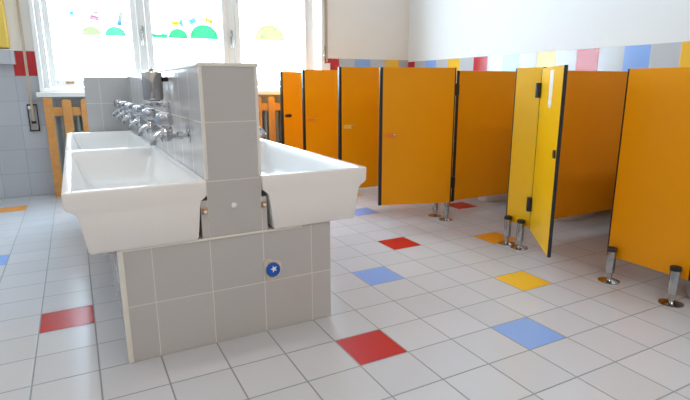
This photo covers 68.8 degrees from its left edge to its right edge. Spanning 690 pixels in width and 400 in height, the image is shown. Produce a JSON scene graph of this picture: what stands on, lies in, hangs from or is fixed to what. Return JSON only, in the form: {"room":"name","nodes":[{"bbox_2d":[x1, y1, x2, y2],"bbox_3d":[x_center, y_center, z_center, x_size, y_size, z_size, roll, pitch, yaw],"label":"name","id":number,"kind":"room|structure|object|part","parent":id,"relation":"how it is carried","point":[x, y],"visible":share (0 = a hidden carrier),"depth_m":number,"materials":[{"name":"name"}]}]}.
{"room":"public restroom","nodes":[
{"label":"public restroom","id":0,"kind":"room"},
{"bbox_2d":[0,0,409,198],"bbox_3d":[-1.590,-1.567,4.884,5.616,2.800,0.180,-7,14,-27],"label":"wall","id":1,"kind":"structure","parent":0,"point":[361,33],"depth_m":4.48,"materials":[{"name":"tile"}]},
{"bbox_2d":[0,0,15,64],"bbox_3d":[-3.011,-1.541,3.953,0.610,0.912,0.098,-7,14,-27],"label":"upper cabinet","id":2,"kind":"object","parent":1,"relation":"attached to","point":[7,55],"visible":1,"depth_m":4.10,"materials":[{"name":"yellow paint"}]},
{"bbox_3d":[-2.993,-1.594,3.900,0.556,0.768,0.011,-7,14,-27],"label":"door","id":3,"kind":"part","parent":2,"relation":"part of","materials":[{"name":"yellow paint"}]},
{"bbox_2d":[16,0,34,120],"bbox_3d":[-2.691,-1.581,4.147,0.020,1.840,0.004,-7,14,-27],"label":"strap","id":4,"kind":"object","parent":1,"relation":"hanging from","point":[17,1],"visible":1,"depth_m":4.24,"materials":[{"name":"beige fabric"}]},
{"bbox_2d":[26,104,39,130],"bbox_3d":[-2.695,-0.711,4.356,0.076,0.230,0.018,-7,14,-27],"label":"strap winder","id":5,"kind":"object","parent":1,"relation":"attached to","point":[34,126],"visible":1,"depth_m":4.36,"materials":[{"name":"black plastic"}]},
{"bbox_3d":[-2.696,-0.639,4.377,0.060,0.060,0.009,-7,14,-27],"label":"plate","id":6,"kind":"part","parent":5,"relation":"part of","materials":[{"name":"silver metal"}]},
{"bbox_2d":[28,0,324,96],"bbox_3d":[-1.433,-1.748,4.818,2.770,1.460,0.290,-7,14,-27],"label":"window","id":7,"kind":"structure","parent":1,"relation":"in","point":[139,10],"depth_m":4.68,"materials":[{"name":"white paint"}]},
{"bbox_3d":[-2.255,-1.658,4.460,0.752,1.280,0.060,-7,14,-27],"label":"sash","id":8,"kind":"part","parent":7,"relation":"part of","materials":[{"name":"glass"}]},
{"bbox_2d":[82,26,101,35],"bbox_3d":[-2.259,-1.508,4.487,0.162,0.084,0.001,-7,14,-27],"label":"sticker","id":9,"kind":"object","parent":7,"relation":"attached to","point":[89,30],"visible":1,"depth_m":4.49,"materials":[{"name":"green paper"}]},
{"bbox_2d":[89,14,99,21],"bbox_3d":[-2.229,-1.621,4.478,0.087,0.063,0.001,-7,14,-27],"label":"sticker","id":10,"kind":"object","parent":7,"relation":"attached to","point":[91,16],"visible":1,"depth_m":4.48,"materials":[{"name":"pink paper"}]},
{"bbox_2d":[105,26,126,36],"bbox_3d":[-2.086,-1.533,4.576,0.182,0.084,0.001,-7,14,-27],"label":"sticker","id":11,"kind":"object","parent":7,"relation":"attached to","point":[111,31],"visible":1,"depth_m":4.57,"materials":[{"name":"green paper"}]},
{"bbox_2d":[117,12,123,23],"bbox_3d":[-2.041,-1.649,4.574,0.068,0.109,0.001,-7,14,-27],"label":"sticker","id":12,"kind":"object","parent":7,"relation":"attached to","point":[120,16],"visible":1,"depth_m":4.57,"materials":[{"name":"blue paper"}]},
{"bbox_3d":[-1.865,-1.516,4.639,0.028,0.171,0.055,-5,14,-20],"label":"handle","id":13,"kind":"part","parent":7,"relation":"part of","materials":[{"name":"silver metal"}]},
{"bbox_3d":[-1.406,-1.045,4.928,2.770,0.040,0.180,-7,14,-27],"label":"sill","id":14,"kind":"part","parent":7,"relation":"part of","materials":[{"name":"white stone"}]},
{"bbox_2d":[152,29,167,38],"bbox_3d":[-1.746,-1.574,4.751,0.139,0.092,0.001,-7,14,-27],"label":"sticker","id":15,"kind":"object","parent":7,"relation":"attached to","point":[159,35],"visible":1,"depth_m":4.75,"materials":[{"name":"green paper"}]},
{"bbox_2d":[171,20,178,25],"bbox_3d":[-1.617,-1.683,4.797,0.079,0.049,0.001,-7,14,-27],"label":"sticker","id":16,"kind":"object","parent":7,"relation":"attached to","point":[175,23],"visible":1,"depth_m":4.80,"materials":[{"name":"yellow paper"}]},
{"bbox_2d":[168,29,187,38],"bbox_3d":[-1.599,-1.595,4.827,0.186,0.092,0.001,-7,14,-27],"label":"sticker","id":17,"kind":"object","parent":7,"relation":"attached to","point":[175,33],"visible":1,"depth_m":4.83,"materials":[{"name":"green paper"}]},
{"bbox_2d":[179,19,183,26],"bbox_3d":[-1.568,-1.697,4.821,0.044,0.075,0.001,-7,14,-27],"label":"sticker","id":18,"kind":"object","parent":7,"relation":"attached to","point":[180,20],"visible":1,"depth_m":4.82,"materials":[{"name":"blue paper"}]},
{"bbox_3d":[-1.518,-1.746,4.840,0.764,1.280,0.060,-7,14,-27],"label":"sash","id":19,"kind":"part","parent":7,"relation":"part of","materials":[{"name":"glass"}]},
{"bbox_2d":[188,17,196,25],"bbox_3d":[-1.473,-1.728,4.865,0.095,0.085,0.001,-7,14,-27],"label":"sticker","id":20,"kind":"object","parent":7,"relation":"attached to","point":[193,20],"visible":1,"depth_m":4.87,"materials":[{"name":"blue paper"}]},
{"bbox_2d":[190,25,218,39],"bbox_3d":[-1.380,-1.647,4.934,0.280,0.136,0.001,-7,14,-27],"label":"sticker","id":21,"kind":"object","parent":7,"relation":"attached to","point":[200,31],"visible":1,"depth_m":4.93,"materials":[{"name":"green paper"}]},
{"bbox_2d":[205,18,213,24],"bbox_3d":[-1.331,-1.754,4.936,0.089,0.066,0.001,-7,14,-27],"label":"sticker","id":22,"kind":"object","parent":7,"relation":"attached to","point":[207,20],"visible":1,"depth_m":4.94,"materials":[{"name":"yellow paper"}]},
{"bbox_3d":[-1.123,-1.605,5.022,0.028,0.171,0.055,-5,14,-20],"label":"handle","id":23,"kind":"part","parent":7,"relation":"part of","materials":[{"name":"silver metal"}]},
{"bbox_2d":[255,25,284,40],"bbox_3d":[-0.781,-1.740,5.239,0.334,0.156,0.001,-7,14,-27],"label":"sticker","id":24,"kind":"object","parent":7,"relation":"attached to","point":[267,31],"visible":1,"depth_m":5.24,"materials":[{"name":"yellow paper"}]},
{"bbox_3d":[-0.755,-1.838,5.235,0.812,1.280,0.060,-7,14,-27],"label":"sash","id":25,"kind":"part","parent":7,"relation":"part of","materials":[{"name":"glass"}]},
{"bbox_2d":[325,0,327,61],"bbox_3d":[-0.201,-2.144,5.375,0.024,1.300,0.004,-7,14,-27],"label":"strap","id":26,"kind":"object","parent":1,"relation":"hanging from","point":[326,23],"visible":1,"depth_m":5.45,"materials":[{"name":"fabric"}]},
{"bbox_2d":[323,46,329,69],"bbox_3d":[-0.205,-1.547,5.504,0.087,0.266,0.057,-7,14,-27],"label":"strap winder","id":27,"kind":"object","parent":1,"relation":"attached to","point":[327,65],"visible":0.67,"depth_m":5.51,"materials":[{"name":"white plastic"}]},
{"bbox_2d":[0,186,689,399],"bbox_3d":[0.144,0.563,2.025,5.616,0.100,7.600,-7,14,-27],"label":"floor","id":28,"kind":"structure","parent":0,"point":[424,307],"depth_m":2.04,"materials":[{"name":"tile"}]},
{"bbox_2d":[43,96,280,196],"bbox_3d":[-1.366,-0.588,4.956,2.680,0.856,0.034,-7,14,-27],"label":"guard","id":29,"kind":"object","parent":28,"relation":"on","point":[67,111],"visible":0.16,"depth_m":4.38,"materials":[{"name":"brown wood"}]},
{"bbox_3d":[-2.517,-0.448,4.353,0.068,0.856,0.020,-7,14,-27],"label":"post","id":30,"kind":"part","parent":29,"relation":"part of","materials":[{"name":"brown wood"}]},
{"bbox_3d":[-1.373,-0.892,4.895,2.674,0.076,0.014,-7,14,-27],"label":"rail","id":31,"kind":"part","parent":29,"relation":"part of","materials":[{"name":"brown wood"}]},
{"bbox_2d":[54,110,281,175],"bbox_3d":[-1.449,-0.538,5.030,2.520,0.728,0.091,-7,14,-27],"label":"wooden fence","id":32,"kind":"object","parent":28,"relation":"on","point":[276,111],"visible":0.02,"depth_m":4.47,"materials":[{"name":"orange wood"}]},
{"bbox_2d":[83,62,330,363],"bbox_3d":[-0.987,-0.208,2.895,0.792,1.026,2.500,-7,14,-27],"label":"partition wall","id":33,"kind":"structure","parent":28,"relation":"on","point":[214,287],"depth_m":1.85,"materials":[{"name":"tile"}]},
{"bbox_2d":[65,130,155,151],"bbox_3d":[-1.515,-0.287,3.215,0.446,0.209,1.184,-7,14,-27],"label":"basin","id":34,"kind":"object","parent":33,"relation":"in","point":[78,141],"visible":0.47,"depth_m":3.63,"materials":[{"name":"white ceramic"}]},
{"bbox_2d":[111,100,121,116],"bbox_3d":[-1.655,-0.681,3.725,0.145,0.120,0.058,-7,14,-27],"label":"tap","id":35,"kind":"object","parent":33,"relation":"attached to","point":[116,102],"visible":0.51,"depth_m":3.70,"materials":[{"name":"silver metal"}]},
{"bbox_3d":[-1.668,-0.709,3.711,0.065,0.050,0.058,-7,14,-27],"label":"knob","id":36,"kind":"part","parent":35,"relation":"part of","materials":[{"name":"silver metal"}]},
{"bbox_2d":[116,101,127,119],"bbox_3d":[-1.462,-0.601,3.372,0.145,0.120,0.058,-7,14,-27],"label":"tap","id":37,"kind":"object","parent":33,"relation":"attached to","point":[123,113],"visible":0.55,"depth_m":3.35,"materials":[{"name":"silver metal"}]},
{"bbox_3d":[-1.502,-0.564,3.359,0.055,0.053,0.030,-7,14,-27],"label":"spout","id":38,"kind":"part","parent":37,"relation":"part of","materials":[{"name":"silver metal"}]},
{"bbox_3d":[-1.476,-0.630,3.358,0.065,0.050,0.058,-7,14,-27],"label":"knob","id":39,"kind":"part","parent":37,"relation":"part of","materials":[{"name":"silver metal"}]},
{"bbox_2d":[121,103,136,123],"bbox_3d":[-1.266,-0.520,3.010,0.145,0.120,0.058,-7,14,-27],"label":"tap","id":40,"kind":"object","parent":33,"relation":"attached to","point":[128,106],"visible":0.56,"depth_m":2.98,"materials":[{"name":"silver metal"}]},
{"bbox_3d":[-1.305,-0.482,2.997,0.055,0.053,0.030,-7,14,-27],"label":"spout","id":41,"kind":"part","parent":40,"relation":"part of","materials":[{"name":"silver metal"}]},
{"bbox_3d":[-1.279,-0.548,2.996,0.065,0.050,0.058,-7,14,-27],"label":"knob","id":42,"kind":"part","parent":40,"relation":"part of","materials":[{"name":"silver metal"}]},
{"bbox_2d":[61,146,206,254],"bbox_3d":[-0.957,-0.056,2.189,0.446,0.209,1.184,-7,14,-27],"label":"basin","id":43,"kind":"object","parent":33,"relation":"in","point":[120,199],"visible":1,"depth_m":1.73,"materials":[{"name":"white ceramic"}]},
{"bbox_2d":[128,105,154,128],"bbox_3d":[-1.055,-0.432,2.622,0.145,0.120,0.058,-7,14,-27],"label":"tap","id":44,"kind":"object","parent":33,"relation":"attached to","point":[136,110],"visible":0.66,"depth_m":2.60,"materials":[{"name":"silver metal"}]},
{"bbox_3d":[-1.094,-0.395,2.609,0.055,0.053,0.030,-7,14,-27],"label":"spout","id":45,"kind":"part","parent":44,"relation":"part of","materials":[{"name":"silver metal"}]},
{"bbox_3d":[-1.068,-0.461,2.608,0.065,0.050,0.058,-7,14,-27],"label":"knob","id":46,"kind":"part","parent":44,"relation":"part of","materials":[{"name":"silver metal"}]},
{"bbox_2d":[140,68,169,107],"bbox_3d":[-0.846,-0.494,2.227,0.124,0.174,0.086,-7,14,-27],"label":"soap dispenser","id":47,"kind":"object","parent":33,"relation":"attached to","point":[152,81],"visible":1,"depth_m":2.19,"materials":[{"name":"silver metal"}]},
{"bbox_3d":[-0.850,-0.503,2.223,0.086,0.130,0.086,-7,14,-27],"label":"tank","id":48,"kind":"part","parent":47,"relation":"part of","materials":[{"name":"silver metal"}]},
{"bbox_2d":[138,108,171,135],"bbox_3d":[-0.858,-0.351,2.260,0.145,0.120,0.058,-7,14,-27],"label":"tap","id":49,"kind":"object","parent":33,"relation":"attached to","point":[148,114],"visible":0.8,"depth_m":2.24,"materials":[{"name":"silver metal"}]},
{"bbox_3d":[-0.898,-0.313,2.247,0.055,0.053,0.030,-7,14,-27],"label":"spout","id":50,"kind":"part","parent":49,"relation":"part of","materials":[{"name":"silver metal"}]},
{"bbox_3d":[-0.872,-0.379,2.246,0.065,0.050,0.058,-7,14,-27],"label":"knob","id":51,"kind":"part","parent":49,"relation":"part of","materials":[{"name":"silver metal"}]},
{"bbox_2d":[150,112,190,144],"bbox_3d":[-0.666,-0.271,1.907,0.145,0.120,0.058,-7,14,-27],"label":"tap","id":52,"kind":"object","parent":33,"relation":"attached to","point":[164,120],"visible":1,"depth_m":1.89,"materials":[{"name":"silver metal"}]},
{"bbox_3d":[-0.705,-0.234,1.894,0.055,0.053,0.030,-7,14,-27],"label":"spout","id":53,"kind":"part","parent":52,"relation":"part of","materials":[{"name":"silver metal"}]},
{"bbox_3d":[-0.679,-0.300,1.893,0.065,0.050,0.058,-7,14,-27],"label":"knob","id":54,"kind":"part","parent":52,"relation":"part of","materials":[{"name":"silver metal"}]},
{"bbox_3d":[-0.496,0.040,1.784,0.018,0.022,0.015,-7,14,-27],"label":"fixing bracket","id":55,"kind":"part","parent":33,"relation":"part of","materials":[{"name":"metal"}]},
{"bbox_2d":[259,112,265,136],"bbox_3d":[-0.408,-0.327,2.151,0.145,0.120,0.058,-7,14,-27],"label":"tap","id":56,"kind":"object","parent":33,"relation":"attached to","point":[262,132],"visible":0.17,"depth_m":2.18,"materials":[{"name":"silver metal"}]},
{"bbox_3d":[-0.368,-0.299,2.179,0.055,0.053,0.030,-7,14,-27],"label":"spout","id":57,"kind":"part","parent":56,"relation":"part of","materials":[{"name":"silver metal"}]},
{"bbox_3d":[-0.277,0.271,1.950,0.072,0.087,0.020,-7,14,-27],"label":"valve cap","id":58,"kind":"part","parent":33,"relation":"part of","materials":[{"name":"blue plastic"}]},
{"bbox_2d":[260,140,365,228],"bbox_3d":[-0.385,-0.125,2.485,0.446,0.209,1.184,-7,14,-27],"label":"basin","id":59,"kind":"object","parent":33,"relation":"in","point":[299,186],"visible":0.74,"depth_m":2.00,"materials":[{"name":"white ceramic"}]},
{"bbox_2d":[428,71,459,220],"bbox_3d":[0.695,-0.381,3.594,0.100,1.044,0.246,-7,14,-27],"label":"pilaster","id":60,"kind":"object","parent":28,"relation":"on","point":[434,205],"visible":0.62,"depth_m":3.56,"materials":[{"name":"orange laminate"}]},
{"bbox_2d":[378,67,459,205],"bbox_3d":[0.504,-0.428,3.449,0.559,0.928,0.042,-3,13,-12],"label":"door","id":61,"kind":"structure","parent":60,"relation":"attached to","point":[417,104],"depth_m":3.43,"materials":[{"name":"orange laminate"}]},
{"bbox_3d":[0.306,-0.436,3.397,0.080,0.030,0.007,-2,13,-10],"label":"latch plate","id":62,"kind":"part","parent":61,"relation":"part of","materials":[{"name":"orange plastic"}]},
{"bbox_3d":[0.720,-0.454,3.606,0.020,0.908,0.208,-7,14,-27],"label":"panel","id":63,"kind":"part","parent":60,"relation":"part of","materials":[{"name":"orange laminate"}]},
{"bbox_2d":[477,193,506,201],"bbox_3d":[1.388,-0.343,4.296,0.736,0.654,0.380,-7,14,-27],"label":"toilet","id":64,"kind":"object","parent":28,"relation":"on","point":[500,197],"visible":0.03,"depth_m":4.20,"materials":[{"name":"white ceramic"}]},
{"bbox_2d":[498,67,546,250],"bbox_3d":[1.015,-0.232,2.931,0.100,1.044,0.206,-7,14,-27],"label":"pilaster","id":65,"kind":"object","parent":28,"relation":"on","point":[526,106],"visible":0.94,"depth_m":2.94,"materials":[{"name":"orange laminate"}]},
{"bbox_3d":[1.047,-0.301,2.929,0.020,0.908,0.188,-7,14,-27],"label":"panel","id":66,"kind":"part","parent":65,"relation":"part of","materials":[{"name":"yellow laminate"}]},
{"bbox_2d":[526,65,567,257],"bbox_3d":[1.023,-0.220,2.601,0.039,0.904,0.532,2,13,10],"label":"door","id":67,"kind":"structure","parent":65,"relation":"attached to","point":[551,91],"depth_m":2.52,"materials":[{"name":"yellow laminate"}]},
{"bbox_2d":[554,212,595,220],"bbox_3d":[1.716,-0.207,3.693,0.736,0.654,0.380,-7,14,-27],"label":"toilet","id":68,"kind":"object","parent":28,"relation":"on","point":[588,215],"visible":0.04,"depth_m":3.62,"materials":[{"name":"white ceramic"}]},
{"bbox_2d":[597,67,689,307],"bbox_3d":[1.377,-0.067,2.254,0.105,1.020,0.400,-7,14,-27],"label":"partition panel","id":69,"kind":"object","parent":28,"relation":"on","point":[650,219],"visible":1,"depth_m":2.27,"materials":[{"name":"orange laminate"}]},
{"bbox_2d":[685,280,689,296],"bbox_3d":[1.773,0.190,2.177,0.452,0.550,0.452,-7,14,-27],"label":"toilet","id":70,"kind":"object","parent":28,"relation":"on","point":[687,289],"visible":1,"depth_m":2.30,"materials":[{"name":"white ceramic"}]},
{"bbox_3d":[0.352,-0.514,4.147,0.100,1.060,0.180,-7,14,-27],"label":"pilaster","id":71,"kind":"object","parent":28,"relation":"on","visible":0},
{"bbox_2d":[338,67,378,187],"bbox_3d":[0.189,-0.561,3.960,0.533,0.932,0.042,-7,15,-28],"label":"door","id":72,"kind":"structure","parent":71,"relation":"attached to","point":[358,87],"depth_m":3.89,"materials":[{"name":"orange laminate"}]},
{"bbox_3d":[0.026,-0.560,3.859,0.080,0.030,0.007,-7,14,-26],"label":"latch plate","id":73,"kind":"part","parent":72,"relation":"part of","materials":[{"name":"orange plastic"}]},
{"bbox_3d":[0.015,-0.654,4.767,0.100,1.060,0.180,-7,14,-27],"label":"pilaster","id":74,"kind":"object","parent":28,"relation":"on","visible":0},
{"bbox_2d":[301,70,337,158],"bbox_3d":[-0.141,-0.698,4.566,0.533,0.932,0.042,-8,15,-32],"label":"door","id":75,"kind":"structure","parent":74,"relation":"attached to","point":[319,87],"depth_m":4.49,"materials":[{"name":"orange laminate"}]},
{"bbox_3d":[-0.318,-0.791,5.379,0.100,1.060,0.140,-7,14,-27],"label":"pilaster","id":76,"kind":"object","parent":28,"relation":"on","visible":0},
{"bbox_2d":[279,71,302,149],"bbox_3d":[-0.434,-0.824,5.126,0.042,0.932,0.533,11,17,41],"label":"door","id":77,"kind":"structure","parent":76,"relation":"attached to","point":[290,82],"depth_m":4.99,"materials":[{"name":"orange laminate"}]},
{"bbox_2d":[408,0,689,209],"bbox_3d":[2.523,-1.138,2.936,0.180,2.800,7.200,-7,14,-27],"label":"wall","id":78,"kind":"structure","parent":0,"point":[463,35],"depth_m":4.24,"materials":[{"name":"paint"}]},
{"bbox_2d":[454,71,515,199],"bbox_3d":[1.319,-0.508,3.834,1.252,0.910,0.035,-7,14,-27],"label":"divider","id":79,"kind":"object","parent":78,"relation":"attached to","point":[486,98],"visible":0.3,"depth_m":3.65,"materials":[{"name":"orange laminate"}]},
{"bbox_2d":[554,71,627,218],"bbox_3d":[1.635,-0.361,3.216,1.290,0.894,0.035,-7,14,-27],"label":"divider","id":80,"kind":"object","parent":78,"relation":"attached to","point":[594,100],"visible":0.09,"depth_m":3.14,"materials":[{"name":"orange laminate"}]}
]}

